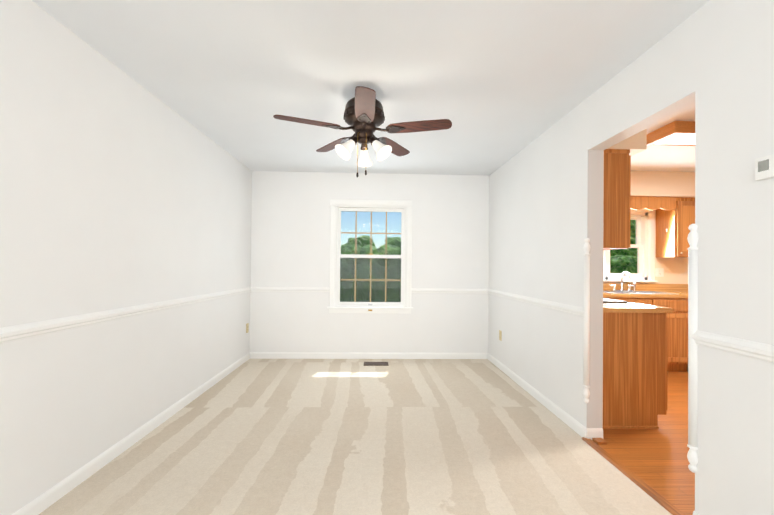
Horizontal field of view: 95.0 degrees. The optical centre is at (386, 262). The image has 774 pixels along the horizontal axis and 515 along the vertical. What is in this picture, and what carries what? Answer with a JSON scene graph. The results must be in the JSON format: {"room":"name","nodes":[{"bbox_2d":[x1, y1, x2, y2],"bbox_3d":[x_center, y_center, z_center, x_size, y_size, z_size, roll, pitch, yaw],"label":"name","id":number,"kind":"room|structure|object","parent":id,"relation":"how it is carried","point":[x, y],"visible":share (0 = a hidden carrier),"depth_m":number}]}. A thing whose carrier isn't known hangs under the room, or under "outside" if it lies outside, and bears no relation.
{"room":"empty dining room","nodes":[
{"label":"empty dining room","id":0,"kind":"room"},
{"bbox_2d":[0,0,251,514],"bbox_3d":[-1.739,-0.011,1.318,0.150,2.440,6.900,1,-1,-2],"label":"wall","id":1,"kind":"structure","parent":0,"point":[119,188],"depth_m":2.06},
{"bbox_2d":[0,287,251,514],"bbox_3d":[-1.662,0.745,1.313,0.021,0.929,6.600,1,-1,-2],"label":"baseboard","id":2,"kind":"structure","parent":1,"relation":"attached to","point":[38,505],"depth_m":2.12},
{"bbox_2d":[39,359,671,514],"bbox_3d":[-0.189,1.285,1.356,3.280,0.120,6.900,1,-1,-2],"label":"floor carpet","id":3,"kind":"object","parent":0,"point":[358,437],"visible":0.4,"depth_m":2.29},
{"bbox_2d":[364,362,388,365],"bbox_3d":[-0.136,1.255,4.405,0.305,0.008,0.150,1,-1,-2],"label":"air vent register","id":4,"kind":"object","parent":3,"relation":"on","point":[375,363],"visible":1,"depth_m":4.36},
{"bbox_2d":[32,0,709,175],"bbox_3d":[1.752,-1.254,1.447,7.110,0.120,6.900,1,-1,-2],"label":"ceiling","id":5,"kind":"structure","parent":0,"point":[498,83],"depth_m":2.16},
{"bbox_2d":[273,86,451,176],"bbox_3d":[-0.154,-0.894,2.477,1.179,0.617,1.143,1,-1,-2],"label":"ceiling fan","id":6,"kind":"object","parent":5,"relation":"hanging from","point":[364,117],"visible":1,"depth_m":2.44},
{"bbox_2d":[607,129,694,196],"bbox_3d":[3.298,-0.997,3.781,3.557,0.307,2.028,1,-1,-2],"label":"soffit beam","id":7,"kind":"structure","parent":5,"relation":"attached to","point":[662,184],"depth_m":4.44},
{"bbox_2d":[647,121,694,145],"bbox_3d":[2.987,-1.115,3.103,1.230,0.094,0.310,1,-1,-2],"label":"kitchen ceiling light","id":8,"kind":"object","parent":5,"relation":"attached to","point":[678,133],"visible":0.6,"depth_m":3.06},
{"bbox_2d":[250,171,687,352],"bbox_3d":[1.702,0.062,4.809,6.960,2.440,0.150,1,-1,-2],"label":"wall","id":9,"kind":"structure","parent":0,"point":[290,231],"depth_m":4.67},
{"bbox_2d":[327,199,412,313],"bbox_3d":[-0.214,-0.080,4.704,1.116,1.494,0.155,1,-1,-2],"label":"window frame","id":10,"kind":"structure","parent":9,"relation":"attached to","point":[406,206],"depth_m":4.66},
{"bbox_2d":[252,287,487,358],"bbox_3d":[-0.203,0.796,4.652,3.100,0.929,0.021,1,-1,-2],"label":"baseboard","id":11,"kind":"structure","parent":9,"relation":"attached to","point":[255,355],"depth_m":4.64},
{"bbox_2d":[337,208,403,310],"bbox_3d":[-0.215,-0.046,4.712,0.878,1.363,0.119,1,-1,-2],"label":"window","id":12,"kind":"structure","parent":9,"relation":"in","point":[355,257],"depth_m":4.75},
{"bbox_2d":[608,216,642,276],"bbox_3d":[3.230,-0.174,4.827,0.500,0.925,0.118,1,-1,-2],"label":"window","id":13,"kind":"structure","parent":9,"relation":"in","point":[639,252],"depth_m":4.83},
{"bbox_2d":[603,208,657,281],"bbox_3d":[3.231,-0.253,4.820,0.800,1.027,0.155,1,-1,-2],"label":"window frame","id":14,"kind":"structure","parent":9,"relation":"attached to","point":[647,229],"depth_m":4.78},
{"bbox_2d":[655,268,663,276],"bbox_3d":[3.682,0.133,4.794,0.115,0.115,0.009,1,-1,-2],"label":"outlet","id":15,"kind":"object","parent":9,"relation":"attached to","point":[659,272],"visible":0.35,"depth_m":4.78},
{"bbox_2d":[655,197,694,257],"bbox_3d":[3.915,-0.446,4.647,0.540,0.760,0.327,1,-1,-2],"label":"upper cabinet","id":16,"kind":"object","parent":9,"relation":"attached to","point":[675,217],"depth_m":4.50},
{"bbox_2d":[602,150,603,427],"bbox_3d":[1.508,0.048,3.631,0.004,2.440,2.191,1,-1,-2],"label":"wall","id":17,"kind":"structure","parent":0,"point":[603,199],"depth_m":2.54},
{"bbox_2d":[603,149,634,249],"bbox_3d":[1.707,-0.488,2.954,0.332,0.760,0.470,1,-1,-2],"label":"upper cabinet","id":18,"kind":"object","parent":17,"relation":"attached to","point":[618,201],"depth_m":2.72},
{"bbox_2d":[488,0,773,514],"bbox_3d":[1.524,0.023,1.351,0.115,2.440,6.750,1,-1,-2],"label":"wall","id":19,"kind":"structure","parent":0,"point":[712,61],"depth_m":1.64},
{"bbox_2d":[499,330,501,340],"bbox_3d":[1.356,0.873,4.253,0.009,0.115,0.070,1,-1,-2],"label":"outlet","id":20,"kind":"object","parent":19,"relation":"attached to","point":[500,332],"depth_m":4.24},
{"bbox_2d":[488,289,591,439],"bbox_3d":[1.373,0.801,3.596,0.021,0.929,2.175,1,-1,-2],"label":"baseboard","id":21,"kind":"structure","parent":19,"relation":"attached to","point":[584,432],"depth_m":3.10},
{"bbox_2d":[583,238,590,402],"bbox_3d":[1.419,0.410,2.522,0.046,1.170,0.046,1,-1,-2],"label":"trim","id":22,"kind":"structure","parent":19,"relation":"attached to","point":[586,349],"depth_m":2.51},
{"bbox_2d":[587,150,602,427],"bbox_3d":[1.483,0.185,2.529,0.113,1.978,0.002,1,-1,-2],"label":"door frame","id":23,"kind":"structure","parent":19,"relation":"attached to","point":[595,233],"depth_m":2.53},
{"bbox_2d":[582,437,684,514],"bbox_3d":[1.464,1.242,2.091,0.130,0.018,0.875,1,-1,-2],"label":"trim","id":24,"kind":"structure","parent":19,"relation":"attached to","point":[651,492],"depth_m":2.06},
{"bbox_2d":[687,224,698,472],"bbox_3d":[1.448,0.401,1.676,0.046,1.170,0.046,1,-1,-2],"label":"trim","id":25,"kind":"structure","parent":19,"relation":"attached to","point":[692,444],"depth_m":1.66},
{"bbox_2d":[691,330,773,514],"bbox_3d":[1.496,0.763,-0.101,0.021,0.929,3.564,1,-1,-2],"label":"baseboard","id":26,"kind":"structure","parent":19,"relation":"attached to","point":[757,350],"depth_m":1.47},
{"bbox_2d":[755,154,773,180],"bbox_3d":[1.460,-0.365,1.326,0.024,0.085,0.140,1,-1,-2],"label":"thermostat","id":27,"kind":"object","parent":19,"relation":"attached to","point":[764,167],"visible":0.96,"depth_m":1.36},
{"bbox_2d":[592,371,694,514],"bbox_3d":[3.323,1.337,2.723,3.830,0.120,4.400,1,-1,-2],"label":"floor","id":28,"kind":"structure","parent":0,"point":[656,460],"depth_m":2.38},
{"bbox_2d":[603,297,626,300],"bbox_3d":[2.464,0.846,4.432,0.555,0.880,0.634,1,-1,-2],"label":"base cabinet","id":29,"kind":"object","parent":28,"relation":"on","point":[616,298],"depth_m":4.15},
{"bbox_2d":[603,283,687,297],"bbox_3d":[3.261,0.345,4.463,3.557,0.137,0.635,1,-1,-2],"label":"countertop","id":30,"kind":"structure","parent":29,"relation":"on","point":[680,290],"depth_m":4.77},
{"bbox_2d":[609,271,635,290],"bbox_3d":[3.103,0.245,4.603,0.402,0.261,0.235,1,-1,-2],"label":"kitchen faucet","id":31,"kind":"object","parent":30,"relation":"on","point":[629,286],"visible":0.98,"depth_m":4.63},
{"bbox_2d":[603,291,675,293],"bbox_3d":[3.080,0.457,4.450,0.800,0.175,0.450,1,-1,-2],"label":"sink","id":32,"kind":"object","parent":30,"relation":"in","point":[633,292],"visible":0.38,"depth_m":4.52},
{"bbox_2d":[603,309,674,428],"bbox_3d":[1.843,0.824,2.962,0.633,0.880,0.505,1,-1,-2],"label":"base cabinet","id":33,"kind":"object","parent":28,"relation":"on","point":[643,353],"depth_m":2.71},
{"bbox_2d":[603,287,677,312],"bbox_3d":[1.847,0.319,3.380,0.660,0.137,1.380,1,-1,-2],"label":"countertop","id":34,"kind":"structure","parent":33,"relation":"on","point":[608,307],"depth_m":2.84},
{"bbox_2d":[603,298,627,302],"bbox_3d":[1.834,0.345,3.459,0.519,0.011,0.750,1,-1,-2],"label":"cooktop","id":35,"kind":"object","parent":34,"relation":"in","point":[612,300],"visible":0.12,"depth_m":3.09},
{"bbox_2d":[627,297,658,305],"bbox_3d":[2.876,0.851,4.445,0.550,0.880,0.634,1,-1,-2],"label":"base cabinet","id":36,"kind":"object","parent":28,"relation":"on","point":[649,301],"depth_m":4.14},
{"bbox_2d":[659,298,686,370],"bbox_3d":[3.254,0.855,4.458,0.465,0.880,0.634,1,-1,-2],"label":"base cabinet","id":37,"kind":"object","parent":28,"relation":"on","point":[679,304],"depth_m":4.15},
{"label":"outside","id":38,"kind":"structure","parent":0,"visible":0},
{"bbox_3d":[-1.561,4.753,42.349,80.000,0.200,75.100,1,-1,-2],"label":"ground","id":39,"kind":"structure","parent":38,"visible":0},
{"bbox_2d":[340,220,636,301],"bbox_3d":[2.730,1.111,11.711,27.499,6.444,7.428,1,-1,-2],"label":"trees","id":40,"kind":"object","parent":39,"relation":"on","point":[614,263],"depth_m":9.56}
]}

